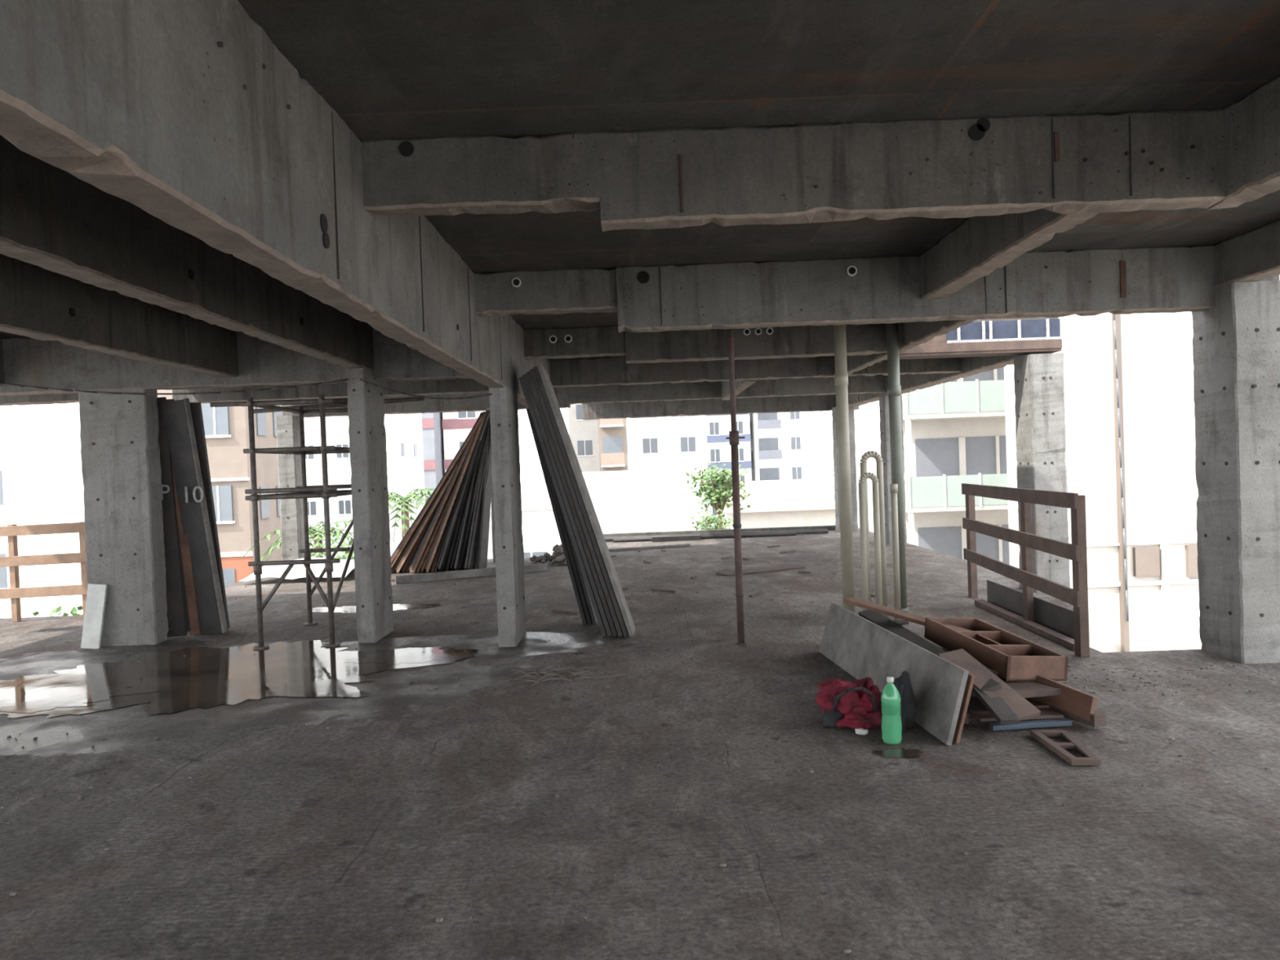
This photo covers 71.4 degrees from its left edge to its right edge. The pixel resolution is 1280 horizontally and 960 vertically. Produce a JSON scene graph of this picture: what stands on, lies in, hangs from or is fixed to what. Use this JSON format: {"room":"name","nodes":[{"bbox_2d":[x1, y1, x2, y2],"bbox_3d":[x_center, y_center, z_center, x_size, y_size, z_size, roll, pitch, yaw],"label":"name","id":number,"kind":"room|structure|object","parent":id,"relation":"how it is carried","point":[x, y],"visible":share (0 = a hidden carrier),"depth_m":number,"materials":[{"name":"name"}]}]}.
{"room":"construction site","nodes":[
{"label":"construction site","id":0,"kind":"room"},
{"bbox_2d":[0,528,1279,959],"bbox_3d":[-2.040,1.671,5.879,13.800,0.245,27.700,-2,1,0],"label":"floor","id":1,"kind":"structure","parent":0,"point":[1182,882],"depth_m":4.23,"materials":[{"name":"concrete"}]},
{"bbox_2d":[0,521,87,622],"bbox_3d":[-7.664,1.117,10.601,2.402,1.160,0.100,-2,1,0],"label":"guardrail","id":2,"kind":"object","parent":1,"relation":"on","point":[15,593],"visible":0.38,"depth_m":10.56,"materials":[{"name":"brown wood"}]},
{"bbox_2d":[0,680,159,712],"bbox_3d":[-5.059,1.663,6.772,2.791,0.001,1.229,-2,1,0],"label":"puddle","id":3,"kind":"object","parent":1,"relation":"on","point":[32,699],"visible":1,"depth_m":6.78,"materials":[{"name":"liquid"}]},
{"bbox_2d":[80,583,107,648],"bbox_3d":[-5.345,1.335,8.716,0.238,0.639,0.101,-2,1,0],"label":"panel","id":4,"kind":"object","parent":1,"relation":"on","point":[95,602],"visible":1,"depth_m":8.70,"materials":[{"name":"white concrete"}]},
{"bbox_2d":[77,387,168,646],"bbox_3d":[-5.149,0.369,8.884,0.670,2.530,0.250,-2,1,0],"label":"concrete column","id":5,"kind":"structure","parent":1,"relation":"on","point":[123,518],"depth_m":8.77,"materials":[{"name":"grey concrete"}]},
{"bbox_2d":[156,396,230,637],"bbox_3d":[-4.682,0.379,9.255,0.634,2.464,0.451,-2,1,0],"label":"panels","id":6,"kind":"object","parent":1,"relation":"on","point":[197,602],"visible":0.92,"depth_m":9.13,"materials":[{"name":"black wood"}]},
{"bbox_2d":[0,640,478,717],"bbox_3d":[-3.482,1.596,7.395,4.150,0.001,2.588,-2,1,0],"label":"puddle","id":7,"kind":"object","parent":1,"relation":"on","point":[233,675],"visible":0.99,"depth_m":7.30,"materials":[{"name":"liquid"}]},
{"bbox_2d":[275,415,304,560],"bbox_3d":[-6.097,0.217,15.578,0.311,2.670,0.364,-2,1,0],"label":"concrete column","id":8,"kind":"structure","parent":1,"relation":"on","point":[288,426],"depth_m":15.41,"materials":[{"name":"grey concrete"}]},
{"bbox_2d":[239,557,355,581],"bbox_3d":[-5.134,1.361,14.303,1.840,0.250,1.760,-2,1,0],"label":"tarpaulin","id":9,"kind":"object","parent":1,"relation":"on","point":[298,571],"visible":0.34,"depth_m":13.75,"materials":[{"name":"plastic"}]},
{"bbox_2d":[209,395,425,649],"bbox_3d":[-3.289,0.352,9.008,2.002,2.424,1.443,-2,1,0],"label":"scaffold","id":10,"kind":"object","parent":1,"relation":"on","point":[325,491],"visible":0.83,"depth_m":8.35,"materials":[{"name":"grey metal"}]},
{"bbox_2d":[285,603,441,613],"bbox_3d":[-3.289,1.533,10.594,1.868,0.001,0.609,-2,1,0],"label":"puddle","id":11,"kind":"object","parent":1,"relation":"on","point":[344,609],"visible":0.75,"depth_m":10.61,"materials":[{"name":"liquid"}]},
{"bbox_2d":[346,368,393,643],"bbox_3d":[-2.647,0.239,8.758,0.181,2.610,0.660,-2,1,0],"label":"concrete column","id":12,"kind":"structure","parent":1,"relation":"on","point":[366,401],"depth_m":8.46,"materials":[{"name":"grey concrete"}]},
{"bbox_2d":[347,646,468,664],"bbox_3d":[-1.995,1.534,7.782,1.040,0.001,0.711,-2,1,0],"label":"puddle","id":13,"kind":"object","parent":1,"relation":"on","point":[409,655],"visible":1,"depth_m":7.78,"materials":[{"name":"liquid"}]},
{"bbox_2d":[391,409,492,573],"bbox_3d":[-3.263,0.175,14.631,1.797,2.645,1.390,-2,1,0],"label":"boards","id":14,"kind":"object","parent":1,"relation":"on","point":[451,532],"visible":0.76,"depth_m":14.41,"materials":[{"name":"brown wood"}]},
{"bbox_2d":[487,408,495,562],"bbox_3d":[-2.450,0.083,15.576,0.310,2.670,0.360,-2,1,0],"label":"concrete column","id":15,"kind":"structure","parent":1,"relation":"on","point":[491,500],"depth_m":15.42,"materials":[{"name":"grey concrete"}]},
{"bbox_2d":[488,386,526,647],"bbox_3d":[-1.238,0.329,8.376,0.170,2.340,0.751,-2,1,0],"label":"concrete column","id":16,"kind":"structure","parent":1,"relation":"on","point":[503,410],"depth_m":8.02,"materials":[{"name":"grey concrete"}]},
{"bbox_2d":[395,543,690,583],"bbox_3d":[-1.369,1.339,15.037,1.287,0.120,6.040,-1,1,38],"label":"curb","id":17,"kind":"object","parent":1,"relation":"on","point":[540,566],"depth_m":13.37,"materials":[{"name":"grey concrete"}]},
{"bbox_2d":[529,544,566,565],"bbox_3d":[-1.292,1.224,14.929,1.045,0.327,0.927,-3,1,-44],"label":"rubble pile","id":18,"kind":"object","parent":1,"relation":"on","point":[557,556],"visible":0.51,"depth_m":14.74,"materials":[{"name":"grey concrete"}]},
{"bbox_2d":[526,408,597,626],"bbox_3d":[-0.788,0.367,9.004,0.674,2.205,0.220,-2,1,10],"label":"panels","id":19,"kind":"object","parent":1,"relation":"on","point":[587,612],"visible":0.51,"depth_m":8.90,"materials":[{"name":"grey wood"}]},
{"bbox_2d":[501,663,626,685],"bbox_3d":[-0.569,1.470,6.841,0.932,0.049,0.658,-2,1,0],"label":"wire bundle","id":20,"kind":"object","parent":1,"relation":"on","point":[571,672],"visible":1,"depth_m":6.76,"materials":[{"name":"grey metal"}]},
{"bbox_2d":[519,363,635,636],"bbox_3d":[-0.589,0.194,8.495,1.000,2.593,0.769,-2,1,0],"label":"planks","id":21,"kind":"object","parent":1,"relation":"on","point":[613,615],"visible":1,"depth_m":8.27,"materials":[{"name":"grey wood"}]},
{"bbox_2d":[0,545,1275,953],"bbox_3d":[-0.813,1.456,9.146,10.212,0.030,14.626,-2,1,0],"label":"gravel","id":22,"kind":"object","parent":1,"relation":"on","point":[438,919],"visible":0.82,"depth_m":5.73,"materials":[{"name":"grey gravel"}]},
{"bbox_2d":[604,528,828,542],"bbox_3d":[1.444,1.171,18.474,5.001,0.110,0.500,-2,1,0],"label":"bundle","id":23,"kind":"object","parent":1,"relation":"on","point":[680,537],"visible":0.85,"depth_m":18.48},
{"bbox_2d":[603,524,835,537],"bbox_3d":[1.828,1.141,19.634,5.930,0.100,0.140,-2,1,0],"label":"kerb","id":24,"kind":"object","parent":1,"relation":"on","point":[831,527],"visible":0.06,"depth_m":19.56,"materials":[{"name":"concrete"}]},
{"bbox_2d":[725,328,746,645],"bbox_3d":[0.828,-0.100,7.730,0.181,3.070,0.179,-2,1,0],"label":"prop","id":25,"kind":"object","parent":1,"relation":"on","point":[734,437],"visible":0.8,"depth_m":7.71,"materials":[{"name":"brown metal"}]},
{"bbox_2d":[833,324,854,613],"bbox_3d":[1.996,-0.160,8.700,0.140,3.070,0.140,-2,1,0],"label":"drain pipe","id":26,"kind":"object","parent":1,"relation":"on","point":[841,375],"visible":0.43,"depth_m":8.65,"materials":[{"name":"beige plastic"}]},
{"bbox_2d":[831,406,858,532],"bbox_3d":[4.395,-0.229,19.091,0.412,2.670,0.392,-2,1,0],"label":"concrete column","id":27,"kind":"structure","parent":1,"relation":"on","point":[851,409],"depth_m":18.91,"materials":[{"name":"grey concrete"}]},
{"bbox_2d":[815,676,881,734],"bbox_3d":[1.262,1.316,5.307,0.403,0.285,0.418,-2,1,22],"label":"cloth bag","id":28,"kind":"object","parent":1,"relation":"on","point":[855,704],"visible":0.98,"depth_m":5.21,"materials":[{"name":"red fabric"}]},
{"bbox_2d":[857,471,882,613],"bbox_3d":[2.180,0.649,8.414,0.190,1.449,0.060,-2,1,0],"label":"vent pipe","id":29,"kind":"object","parent":1,"relation":"on","point":[864,477],"visible":0.94,"depth_m":8.39,"materials":[{"name":"beige plastic"}]},
{"bbox_2d":[859,450,888,617],"bbox_3d":[2.301,0.538,8.762,0.224,1.651,0.064,-2,1,0],"label":"vent pipe","id":30,"kind":"object","parent":1,"relation":"on","point":[866,455],"visible":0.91,"depth_m":8.73,"materials":[{"name":"beige plastic"}]},
{"bbox_2d":[880,676,902,744],"bbox_3d":[1.398,1.280,4.954,0.112,0.367,0.112,-2,1,0],"label":"soda bottle","id":31,"kind":"object","parent":1,"relation":"on","point":[891,723],"visible":1,"depth_m":4.91,"materials":[{"name":"green plastic"}]},
{"bbox_2d":[879,395,906,544],"bbox_3d":[4.581,-0.184,16.128,0.341,2.670,0.363,-2,1,0],"label":"concrete column","id":32,"kind":"structure","parent":1,"relation":"on","point":[883,400],"depth_m":15.97,"materials":[{"name":"grey concrete"}]},
{"bbox_2d":[889,484,901,620],"bbox_3d":[2.477,0.700,8.615,0.074,1.320,0.074,-2,1,0],"label":"drain pipe","id":33,"kind":"object","parent":1,"relation":"on","point":[893,487],"visible":0.94,"depth_m":8.59,"materials":[{"name":"beige plastic"}]},
{"bbox_2d":[886,322,908,613],"bbox_3d":[2.595,-0.187,9.000,0.140,3.070,0.140,-2,1,0],"label":"drain pipe","id":34,"kind":"object","parent":1,"relation":"on","point":[894,388],"visible":0.61,"depth_m":8.95,"materials":[{"name":"metal"}]},
{"bbox_2d":[872,747,922,758],"bbox_3d":[1.382,1.464,4.772,0.285,0.001,0.170,-2,1,0],"label":"water spill","id":35,"kind":"object","parent":1,"relation":"on","point":[900,752],"visible":1,"depth_m":4.77,"materials":[{"name":"clear liquid"}]},
{"bbox_2d":[893,671,917,732],"bbox_3d":[1.537,1.281,5.184,0.142,0.338,0.244,-2,1,0],"label":"backpack","id":36,"kind":"object","parent":1,"relation":"on","point":[908,704],"visible":0.71,"depth_m":5.12,"materials":[{"name":"fabric"}]},
{"bbox_2d":[819,596,1106,746],"bbox_3d":[2.059,1.178,6.252,1.188,0.478,2.790,-2,1,0],"label":"pile","id":37,"kind":"object","parent":1,"relation":"on","point":[871,644],"visible":0.91,"depth_m":5.31,"materials":[{"name":"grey wood"}]},
{"bbox_2d":[924,617,1068,680],"bbox_3d":[2.348,1.116,5.969,0.409,0.234,1.107,-2,1,-8],"label":"box","id":38,"kind":"object","parent":37,"relation":"on","point":[1015,657],"visible":0.98,"depth_m":5.76,"materials":[{"name":"brown wood"}]},
{"bbox_2d":[961,483,1089,657],"bbox_3d":[3.532,0.696,8.317,0.224,1.260,3.102,-2,1,4],"label":"guardrail","id":39,"kind":"object","parent":1,"relation":"on","point":[1066,627],"visible":1,"depth_m":7.89,"materials":[{"name":"wood"}]},
{"bbox_2d":[1013,352,1070,592],"bbox_3d":[4.590,-0.081,10.177,0.392,2.670,0.460,-2,1,0],"label":"concrete column","id":40,"kind":"structure","parent":1,"relation":"on","point":[1038,379],"depth_m":9.96,"materials":[{"name":"grey concrete"}]},
{"bbox_2d":[1029,729,1101,765],"bbox_3d":[2.248,1.415,4.724,0.192,0.032,0.514,-2,1,7],"label":"wooden frame offcut","id":41,"kind":"object","parent":1,"relation":"on","point":[1089,758],"visible":1,"depth_m":4.71,"materials":[{"name":"brown wood"}]},
{"bbox_2d":[1192,280,1279,664],"bbox_3d":[4.540,-0.058,6.652,0.490,2.750,0.510,-2,1,0],"label":"concrete column","id":42,"kind":"structure","parent":1,"relation":"on","point":[1236,342],"depth_m":6.42,"materials":[{"name":"grey concrete"}]},
{"bbox_2d":[0,0,1279,359],"bbox_3d":[-2.159,-1.569,5.822,13.800,0.150,27.700,-2,1,0],"label":"ceiling","id":43,"kind":"structure","parent":0,"point":[389,69],"depth_m":3.41,"materials":[{"name":"concrete"}]},
{"bbox_2d":[0,337,4,386],"bbox_3d":[-6.341,-1.010,0.358,0.214,0.484,16.760,-2,1,0],"label":"concrete beam","id":44,"kind":"structure","parent":43,"relation":"attached to","point":[2,364],"depth_m":8.71,"materials":[{"name":"grey concrete"}]},
{"bbox_2d":[0,378,492,399],"bbox_3d":[-3.769,-0.850,8.439,4.953,0.376,0.228,-2,1,8],"label":"hanging cable","id":45,"kind":"object","parent":44,"relation":"hanging from","point":[344,380],"visible":1,"depth_m":8.46,"materials":[{"name":"black rubber"}]},
{"bbox_2d":[0,392,78,406],"bbox_3d":[-7.647,-1.144,10.766,2.800,0.485,0.191,-2,1,0],"label":"concrete beam","id":46,"kind":"structure","parent":43,"relation":"attached to","point":[10,400],"depth_m":10.68,"materials":[{"name":"grey concrete"}]},
{"bbox_2d":[0,253,238,377],"bbox_3d":[-4.022,-1.094,0.358,0.175,0.484,16.760,-2,1,0],"label":"concrete beam","id":47,"kind":"structure","parent":43,"relation":"attached to","point":[37,302],"depth_m":6.57,"materials":[{"name":"grey concrete"}]},
{"bbox_2d":[0,134,374,370],"bbox_3d":[-2.698,-1.147,0.358,0.185,0.474,16.760,-2,1,0],"label":"concrete beam","id":48,"kind":"structure","parent":43,"relation":"attached to","point":[51,218],"depth_m":4.75,"materials":[{"name":"grey concrete"}]},
{"bbox_2d":[0,327,470,395],"bbox_3d":[-5.211,-1.158,8.822,7.670,0.565,0.184,-2,1,0],"label":"concrete beam","id":49,"kind":"structure","parent":43,"relation":"attached to","point":[27,361],"depth_m":8.74,"materials":[{"name":"grey concrete"}]},
{"bbox_2d":[0,0,550,407],"bbox_3d":[-1.289,-1.092,2.030,0.173,0.743,20.100,-2,1,0],"label":"concrete beam","id":50,"kind":"object","parent":43,"relation":"attached to","point":[188,113],"visible":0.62,"depth_m":2.66,"materials":[{"name":"grey concrete"}]},
{"bbox_2d":[172,377,488,403],"bbox_3d":[-3.802,-1.338,12.151,5.100,0.424,0.162,-2,1,0],"label":"concrete beam","id":51,"kind":"structure","parent":43,"relation":"attached to","point":[445,386],"depth_m":12.08,"materials":[{"name":"grey concrete"}]},
{"bbox_2d":[281,386,570,417],"bbox_3d":[-3.804,-1.404,15.876,5.100,0.422,0.171,-2,1,0],"label":"concrete beam","id":52,"kind":"structure","parent":43,"relation":"attached to","point":[482,403],"depth_m":15.80,"materials":[{"name":"grey concrete"}]},
{"bbox_2d":[523,323,887,363],"bbox_3d":[0.712,-1.468,9.442,3.870,0.401,0.200,-2,1,0],"label":"concrete beam","id":53,"kind":"structure","parent":43,"relation":"attached to","point":[792,341],"depth_m":9.36,"materials":[{"name":"grey concrete"}]},
{"bbox_2d":[582,394,858,419],"bbox_3d":[1.741,-1.648,19.375,6.000,0.462,0.212,-2,1,0],"label":"concrete beam","id":54,"kind":"structure","parent":43,"relation":"attached to","point":[711,406],"depth_m":19.28,"materials":[{"name":"grey concrete"}]},
{"bbox_2d":[568,374,886,404],"bbox_3d":[1.551,-1.629,15.850,5.620,0.364,0.163,-2,1,0],"label":"concrete beam","id":55,"kind":"structure","parent":43,"relation":"attached to","point":[807,386],"depth_m":15.78,"materials":[{"name":"grey concrete"}]},
{"bbox_2d":[720,379,756,399],"bbox_3d":[1.523,-1.577,14.006,0.172,0.402,3.540,-2,1,0],"label":"concrete beam","id":56,"kind":"structure","parent":43,"relation":"attached to","point":[740,386],"depth_m":14.02,"materials":[{"name":"grey concrete"}]},
{"bbox_2d":[549,355,961,387],"bbox_3d":[1.569,-1.557,12.156,5.590,0.384,0.172,-2,1,0],"label":"concrete beam","id":57,"kind":"structure","parent":43,"relation":"attached to","point":[568,372],"depth_m":12.08,"materials":[{"name":"grey concrete"}]},
{"bbox_2d":[360,109,1226,231],"bbox_3d":[0.675,-1.365,3.984,3.790,0.412,0.174,-2,1,0],"label":"concrete beam","id":58,"kind":"structure","parent":43,"relation":"attached to","point":[727,176],"depth_m":3.91,"materials":[{"name":"grey concrete"}]},
{"bbox_2d":[474,244,1279,332],"bbox_3d":[1.754,-1.416,6.673,5.950,0.483,0.219,-2,1,0],"label":"concrete beam","id":59,"kind":"structure","parent":43,"relation":"attached to","point":[1152,280],"depth_m":6.58,"materials":[{"name":"grey concrete"}]},
{"bbox_2d":[846,319,977,374],"bbox_3d":[2.705,-1.540,9.406,0.133,0.403,5.340,-2,1,0],"label":"concrete beam","id":60,"kind":"structure","parent":43,"relation":"attached to","point":[911,334],"depth_m":8.72,"materials":[{"name":"grey concrete"}]},
{"bbox_2d":[848,355,1025,407],"bbox_3d":[4.501,-1.695,14.826,0.295,0.411,8.900,-2,1,0],"label":"concrete beam","id":61,"kind":"structure","parent":43,"relation":"attached to","point":[971,366],"depth_m":13.18,"materials":[{"name":"grey concrete"}]},
{"bbox_2d":[884,318,1062,359],"bbox_3d":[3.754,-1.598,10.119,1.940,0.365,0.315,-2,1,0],"label":"building","id":62,"kind":"structure","parent":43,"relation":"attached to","point":[1033,336],"depth_m":9.98,"materials":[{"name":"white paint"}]},
{"bbox_2d":[919,208,1098,300],"bbox_3d":[2.157,-1.478,5.316,0.190,0.342,2.520,-2,1,0],"label":"concrete beam","id":63,"kind":"structure","parent":43,"relation":"attached to","point":[980,246],"depth_m":5.42,"materials":[{"name":"grey concrete"}]},
{"bbox_2d":[1206,76,1279,209],"bbox_3d":[2.653,-1.333,-1.982,0.171,0.416,12.080,-2,1,0],"label":"concrete beam","id":64,"kind":"structure","parent":43,"relation":"attached to","point":[1251,126],"depth_m":3.75,"materials":[{"name":"grey concrete"}]},
{"bbox_2d":[1214,219,1279,287],"bbox_3d":[4.350,-1.457,-0.723,0.213,0.336,14.600,-2,1,0],"label":"concrete beam","id":65,"kind":"structure","parent":43,"relation":"attached to","point":[1253,255],"depth_m":6.21,"materials":[{"name":"grey concrete"}]},
{"label":"outside","id":66,"kind":"structure","parent":0,"visible":0},
{"bbox_3d":[0.276,7.522,70.142,300.000,0.300,260.000,-2,1,0],"label":"ground","id":67,"kind":"structure","parent":66,"visible":0},
{"bbox_2d":[0,402,84,617],"bbox_3d":[-26.579,-1.680,35.959,15.200,21.250,10.200,-2,1,0],"label":"apartment building","id":68,"kind":"structure","parent":67,"relation":"on","point":[41,464],"depth_m":30.99,"materials":[{"name":"white paint"}]},
{"bbox_2d":[31,605,83,616],"bbox_3d":[-16.239,6.121,25.619,2.621,5.263,2.884,-3,1,-36],"label":"leafy tree","id":69,"kind":"object","parent":67,"relation":"on","point":[73,611],"visible":0.02,"depth_m":25.40,"materials":[{"name":"green plant"}]},
{"bbox_2d":[156,389,283,586],"bbox_3d":[-15.924,-0.370,31.678,5.500,18.000,3.620,-2,1,0],"label":"apartment building","id":70,"kind":"structure","parent":67,"relation":"on","point":[226,428],"depth_m":30.00,"materials":[{"name":"beige paint"}]},
{"bbox_2d":[240,520,354,573],"bbox_3d":[-7.956,4.783,22.475,3.600,7.441,3.266,-2,1,0],"label":"palm tree","id":71,"kind":"object","parent":67,"relation":"on","point":[317,538],"visible":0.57,"depth_m":22.24,"materials":[{"name":"green plant"}]},
{"bbox_2d":[280,546,354,559],"bbox_3d":[-9.921,5.183,27.595,3.277,6.606,3.460,-2,1,0],"label":"leafy tree","id":72,"kind":"object","parent":67,"relation":"on","point":[346,553],"visible":0.02,"depth_m":27.82,"materials":[{"name":"green plant"}]},
{"bbox_2d":[303,413,425,559],"bbox_3d":[-15.395,-2.317,48.957,5.600,21.250,6.200,-2,1,0],"label":"apartment building","id":73,"kind":"structure","parent":67,"relation":"on","point":[404,438],"depth_m":46.02,"materials":[{"name":"white paint"}]},
{"bbox_2d":[337,488,435,542],"bbox_3d":[-6.358,4.333,24.567,3.105,8.150,3.497,-2,1,0],"label":"palm tree","id":74,"kind":"object","parent":67,"relation":"on","point":[405,509],"visible":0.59,"depth_m":24.42,"materials":[{"name":"green plant"}]},
{"bbox_2d":[421,412,444,503],"bbox_3d":[-16.250,-10.604,66.815,3.500,37.250,10.200,-2,1,0],"label":"tower building","id":75,"kind":"structure","parent":67,"relation":"on","point":[432,423],"depth_m":62.00,"materials":[{"name":"white paint"}]},
{"bbox_2d":[442,411,485,472],"bbox_3d":[-12.653,-10.771,68.815,3.700,37.250,10.200,-2,1,0],"label":"tower building","id":76,"kind":"structure","parent":67,"relation":"on","point":[456,426],"depth_m":63.92,"materials":[{"name":"white paint"}]},
{"bbox_2d":[487,498,561,559],"bbox_3d":[-4.088,4.490,36.581,3.700,7.250,5.200,-2,1,0],"label":"warehouse building","id":77,"kind":"structure","parent":67,"relation":"on","point":[540,534],"depth_m":34.04,"materials":[{"name":"white paint"}]},
{"bbox_2d":[568,403,599,471],"bbox_3d":[-4.764,-11.200,76.813,2.700,37.250,10.200,-2,1,0],"label":"apartment building","id":78,"kind":"structure","parent":67,"relation":"on","point":[583,433],"depth_m":71.94,"materials":[{"name":"beige paint"}]},
{"bbox_2d":[598,417,628,471],"bbox_3d":[-2.306,-11.025,67.352,2.200,37.450,7.130,-2,1,0],"label":"apartment building","id":79,"kind":"structure","parent":67,"relation":"on","point":[612,433],"depth_m":64.94,"materials":[{"name":"paint"}]},
{"bbox_2d":[520,468,707,533],"bbox_3d":[-1.067,3.661,49.071,8.800,8.250,14.200,-2,1,0],"label":"warehouse building","id":80,"kind":"structure","parent":67,"relation":"on","point":[647,500],"depth_m":42.02,"materials":[{"name":"white paint"}]},
{"bbox_2d":[630,415,710,528],"bbox_3d":[2.082,-11.451,76.813,6.400,37.250,8.200,-2,1,0],"label":"apartment building","id":81,"kind":"structure","parent":67,"relation":"on","point":[666,442],"depth_m":72.95,"materials":[{"name":"white paint"}]},
{"bbox_2d":[688,506,733,530],"bbox_3d":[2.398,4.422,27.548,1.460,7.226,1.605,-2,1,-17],"label":"bush","id":82,"kind":"object","parent":67,"relation":"on","point":[715,521],"visible":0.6,"depth_m":27.37,"materials":[{"name":"green plant"}]},
{"bbox_2d":[684,461,750,524],"bbox_3d":[2.590,3.690,29.412,2.168,8.610,2.267,-3,1,-38],"label":"leafy tree","id":83,"kind":"object","parent":67,"relation":"on","point":[719,497],"visible":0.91,"depth_m":29.26,"materials":[{"name":"green plant"}]},
{"bbox_2d":[706,413,751,526],"bbox_3d":[7.886,-16.894,89.724,4.800,47.250,8.200,-2,1,0],"label":"tower building","id":84,"kind":"structure","parent":67,"relation":"on","point":[718,427],"depth_m":85.93,"materials":[{"name":"white paint"}]},
{"bbox_2d":[722,479,835,528],"bbox_3d":[5.596,3.893,36.077,4.700,7.750,6.800,-2,1,0],"label":"building","id":85,"kind":"structure","parent":67,"relation":"on","point":[785,503],"depth_m":33.16,"materials":[{"name":"white paint"}]},
{"bbox_2d":[749,411,810,480],"bbox_3d":[13.237,-16.982,89.261,5.500,47.450,9.130,-2,1,0],"label":"apartment building","id":86,"kind":"structure","parent":67,"relation":"on","point":[780,442],"depth_m":85.95,"materials":[{"name":"white paint"}]},
{"bbox_2d":[853,367,1009,564],"bbox_3d":[10.581,-1.793,31.755,4.720,22.500,8.450,-2,1,0],"label":"building","id":87,"kind":"structure","parent":67,"relation":"on","point":[954,431],"depth_m":28.95,"materials":[{"name":"white paint"}]},
{"bbox_2d":[1004,274,1279,652],"bbox_3d":[15.489,-3.324,20.245,12.800,22.000,4.019,-2,1,0],"label":"apartment building","id":88,"kind":"structure","parent":67,"relation":"on","point":[1128,379],"depth_m":18.50,"materials":[{"name":"white paint"}]}
]}

